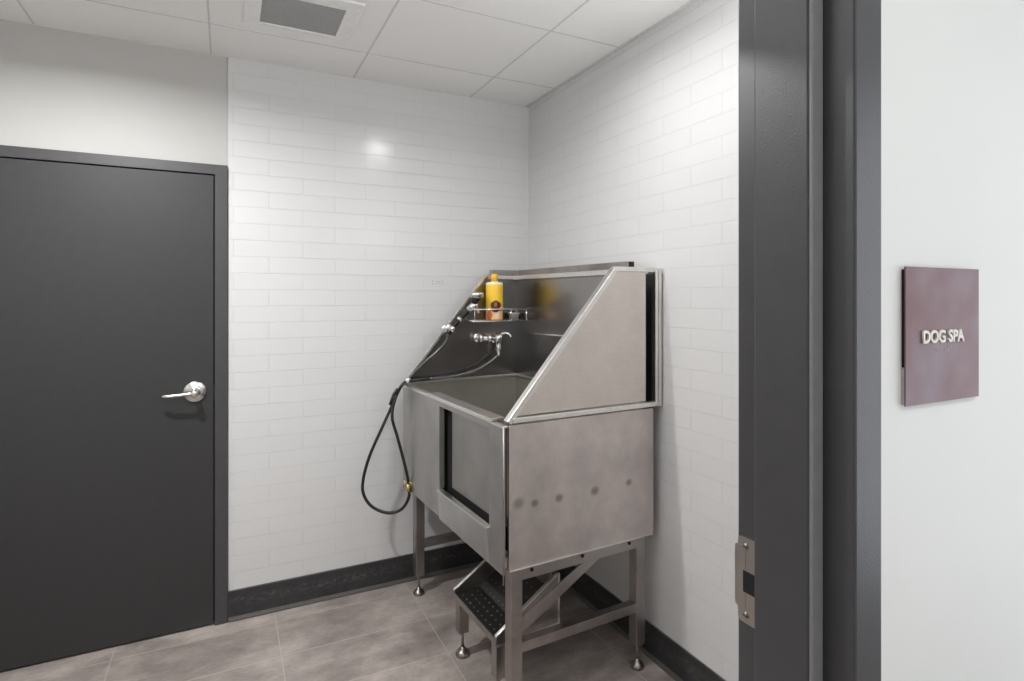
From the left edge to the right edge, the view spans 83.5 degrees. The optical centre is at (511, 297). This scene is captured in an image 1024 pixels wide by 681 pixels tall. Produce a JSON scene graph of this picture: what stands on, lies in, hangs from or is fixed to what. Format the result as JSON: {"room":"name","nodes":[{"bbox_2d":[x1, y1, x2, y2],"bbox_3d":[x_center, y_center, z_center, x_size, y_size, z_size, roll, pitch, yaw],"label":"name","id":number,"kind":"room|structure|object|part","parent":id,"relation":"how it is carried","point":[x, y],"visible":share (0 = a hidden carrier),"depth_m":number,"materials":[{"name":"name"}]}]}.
{"room":"dog washing room","nodes":[
{"label":"dog washing room","id":0,"kind":"room"},
{"bbox_2d":[0,19,528,590],"bbox_3d":[-1.230,0.190,2.763,3.066,2.580,0.201,0,0,-27],"label":"wall","id":1,"kind":"structure","parent":0,"point":[363,214],"depth_m":2.78,"materials":[{"name":"tile"}]},
{"bbox_2d":[0,145,227,670],"bbox_3d":[-1.768,0.441,2.399,1.037,2.079,0.191,0,0,-27],"label":"door","id":2,"kind":"structure","parent":1,"relation":"in","point":[114,268],"depth_m":2.41,"materials":[{"name":"grey paint"}]},
{"bbox_3d":[-1.441,0.420,2.489,0.143,0.032,0.061,0,0,-27],"label":"lever handle","id":3,"kind":"part","parent":2,"relation":"part of","materials":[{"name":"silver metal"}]},
{"bbox_2d":[228,542,483,621],"bbox_3d":[-0.599,1.411,2.965,1.556,0.139,0.026,0,0,-27],"label":"baseboard","id":4,"kind":"structure","parent":1,"relation":"attached to","point":[257,600],"depth_m":2.83,"materials":[{"name":"rubber"}]},
{"bbox_2d":[0,566,675,680],"bbox_3d":[-0.082,1.530,0.949,4.700,0.100,4.472,0,0,-27],"label":"floor","id":5,"kind":"structure","parent":0,"point":[390,633],"depth_m":2.40,"materials":[{"name":"tile"}]},
{"bbox_2d":[453,559,559,680],"bbox_3d":[-0.032,1.210,2.286,0.275,0.541,0.387,0,0,-29],"label":"step","id":6,"kind":"structure","parent":5,"relation":"on","point":[480,595],"depth_m":2.27,"materials":[{"name":"grey metal"}]},
{"bbox_3d":[-0.206,1.311,2.373,0.040,0.138,0.042,0,0,-29],"label":"leg","id":7,"kind":"part","parent":6,"relation":"part of","materials":[{"name":"silver metal"}]},
{"bbox_3d":[-0.122,1.155,2.450,0.269,0.199,0.004,0,0,-29],"label":"plate","id":8,"kind":"part","parent":6,"relation":"part of","materials":[{"name":"silver metal"}]},
{"bbox_3d":[-0.048,1.311,2.091,0.040,0.138,0.042,0,0,-29],"label":"leg","id":9,"kind":"part","parent":6,"relation":"part of","materials":[{"name":"silver metal"}]},
{"bbox_3d":[0.060,1.155,2.123,0.269,0.199,0.004,0,0,-29],"label":"plate","id":10,"kind":"part","parent":6,"relation":"part of","materials":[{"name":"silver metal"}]},
{"bbox_2d":[403,261,661,680],"bbox_3d":[0.019,0.665,2.580,0.724,1.630,1.074,0,0,-29],"label":"tub","id":11,"kind":"object","parent":5,"relation":"on","point":[539,458],"visible":0.94,"depth_m":2.21,"materials":[{"name":"silver metal"}]},
{"bbox_3d":[-0.465,1.161,2.863,0.046,0.451,0.046,0,0,-29],"label":"leg","id":12,"kind":"part","parent":11,"relation":"part of","materials":[{"name":"silver metal"}]},
{"bbox_2d":[361,292,498,514],"bbox_3d":[-0.378,0.512,2.866,0.727,1.078,0.129,0,0,-24],"label":"hose","id":13,"kind":"object","parent":11,"relation":"attached to","point":[475,297],"visible":0.99,"depth_m":2.81,"materials":[{"name":"black rubber"}]},
{"bbox_3d":[-0.266,0.117,2.921,0.147,0.154,0.033,0,0,-20],"label":"handle","id":14,"kind":"part","parent":13,"relation":"part of","materials":[{"name":"black rubber"}]},
{"bbox_3d":[-0.216,1.230,2.999,0.526,0.036,0.036,0,0,-29],"label":"cross rail","id":15,"kind":"part","parent":11,"relation":"part of","materials":[{"name":"silver metal"}]},
{"bbox_3d":[-0.278,0.694,2.419,0.024,0.512,1.050,0,0,-29],"label":"panel","id":16,"kind":"part","parent":11,"relation":"part of","materials":[{"name":"silver metal"}]},
{"bbox_2d":[473,332,511,355],"bbox_3d":[-0.104,0.247,3.050,0.195,0.126,0.084,0,0,-27],"label":"faucet","id":17,"kind":"object","parent":11,"relation":"on","point":[484,343],"depth_m":3.06,"materials":[{"name":"silver metal"}]},
{"bbox_2d":[465,308,526,321],"bbox_3d":[-0.082,0.092,3.042,0.314,0.069,0.112,0,0,-29],"label":"wire basket","id":18,"kind":"object","parent":11,"relation":"attached to","point":[511,309],"visible":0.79,"depth_m":3.01,"materials":[{"name":"silver metal"}]},
{"bbox_2d":[486,274,502,320],"bbox_3d":[-0.093,-0.002,3.033,0.091,0.246,0.091,0,0,-3],"label":"shampoo bottle","id":19,"kind":"object","parent":18,"relation":"in","point":[494,289],"visible":1,"depth_m":3.00,"materials":[{"name":"yellow plastic"}]},
{"bbox_2d":[508,313,519,319],"bbox_3d":[0.010,0.102,3.103,0.068,0.038,0.068,0,0,-27],"label":"cup","id":20,"kind":"object","parent":18,"relation":"in","point":[515,316],"visible":0.87,"depth_m":3.08,"materials":[{"name":"grey metal"}]},
{"bbox_3d":[-0.029,0.713,1.954,0.005,0.542,0.013,0,0,-9],"label":"hinge rod","id":21,"kind":"part","parent":11,"relation":"part of","materials":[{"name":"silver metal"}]},
{"bbox_3d":[0.006,1.161,2.021,0.046,0.451,0.046,0,0,-29],"label":"leg","id":22,"kind":"part","parent":11,"relation":"part of","materials":[{"name":"silver metal"}]},
{"bbox_2d":[413,376,642,567],"bbox_3d":[-0.002,0.689,2.579,0.638,0.502,1.040,0,0,-29],"label":"basin","id":23,"kind":"object","parent":11,"relation":"in","point":[573,485],"depth_m":2.16,"materials":[{"name":"silver metal"}]},
{"bbox_3d":[0.270,-0.135,2.782,0.034,0.030,0.924,0,0,-29],"label":"rail","id":24,"kind":"part","parent":11,"relation":"part of","materials":[{"name":"silver metal"}]},
{"bbox_3d":[0.255,1.230,2.157,0.526,0.036,0.036,0,0,-29],"label":"cross rail","id":25,"kind":"part","parent":11,"relation":"part of","materials":[{"name":"silver metal"}]},
{"bbox_3d":[0.258,0.963,2.151,0.526,0.058,0.028,0,0,-29],"label":"rail","id":26,"kind":"part","parent":11,"relation":"part of","materials":[{"name":"silver metal"}]},
{"bbox_3d":[0.274,0.690,2.129,0.657,0.500,0.011,0,0,-29],"label":"panel","id":27,"kind":"part","parent":11,"relation":"part of","materials":[{"name":"silver metal"}]},
{"bbox_3d":[0.501,1.161,2.298,0.046,0.451,0.046,0,0,-29],"label":"leg","id":28,"kind":"part","parent":11,"relation":"part of","materials":[{"name":"silver metal"}]},
{"bbox_2d":[0,0,690,105],"bbox_3d":[-0.082,-1.139,0.949,4.700,0.082,4.472,0,0,-27],"label":"ceiling","id":29,"kind":"structure","parent":0,"point":[515,52],"depth_m":2.38,"materials":[{"name":"white"}]},
{"bbox_2d":[243,0,364,41],"bbox_3d":[-0.807,-1.095,2.209,0.408,0.010,0.345,0,0,-27],"label":"ceiling vent","id":30,"kind":"object","parent":29,"relation":"in","point":[330,19],"visible":1,"depth_m":2.23,"materials":[{"name":"white metal"}]},
{"bbox_2d":[260,0,345,35],"bbox_3d":[-0.815,-1.097,2.228,0.294,0.006,0.249,0,0,-27],"label":"vent grille","id":31,"kind":"object","parent":30,"relation":"attached to","point":[302,16],"depth_m":2.24,"materials":[{"name":"grey metal"}]},
{"bbox_2d":[529,0,738,680],"bbox_3d":[0.643,0.190,2.342,0.110,2.580,2.426,0,0,-27],"label":"wall","id":32,"kind":"structure","parent":0,"point":[636,159],"depth_m":2.21,"materials":[{"name":"tile"}]},
{"bbox_2d":[525,0,707,110],"bbox_3d":[0.606,-1.089,2.267,0.024,0.022,2.326,0,0,-27],"label":"trim","id":33,"kind":"structure","parent":32,"relation":"attached to","point":[692,4],"depth_m":2.51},
{"bbox_2d":[556,565,725,680],"bbox_3d":[0.618,1.411,2.267,0.026,0.139,2.314,0,0,-27],"label":"baseboard","id":34,"kind":"structure","parent":32,"relation":"attached to","point":[681,665],"depth_m":2.33,"materials":[{"name":"rubber"}]},
{"bbox_2d":[881,0,1023,680],"bbox_3d":[0.083,0.190,0.618,4.500,2.580,0.158,0,0,-27],"label":"wall","id":35,"kind":"structure","parent":0,"point":[952,71],"depth_m":0.80,"materials":[{"name":"white paint"}]},
{"bbox_2d":[735,0,880,680],"bbox_3d":[-0.057,0.404,0.552,1.062,2.153,0.179,0,0,-27],"label":"door frame","id":36,"kind":"structure","parent":35,"relation":"in","point":[808,547],"depth_m":0.72,"materials":[{"name":"grey paint"}]},
{"bbox_3d":[0.345,0.408,0.826,0.015,0.123,0.049,0,0,-27],"label":"strike plate","id":37,"kind":"part","parent":36,"relation":"part of","materials":[{"name":"silver metal"}]},
{"bbox_2d":[902,266,978,406],"bbox_3d":[0.579,0.050,0.772,0.176,0.179,0.008,0,0,-27],"label":"room sign","id":38,"kind":"object","parent":35,"relation":"attached to","point":[940,306],"visible":1,"depth_m":0.76,"materials":[{"name":"purple plastic"}]},
{"bbox_3d":[0.578,0.115,0.774,0.171,0.048,0.004,0,0,-27],"label":"mounting plate","id":39,"kind":"part","parent":38,"relation":"part of","materials":[{"name":"grey metal"}]}
]}

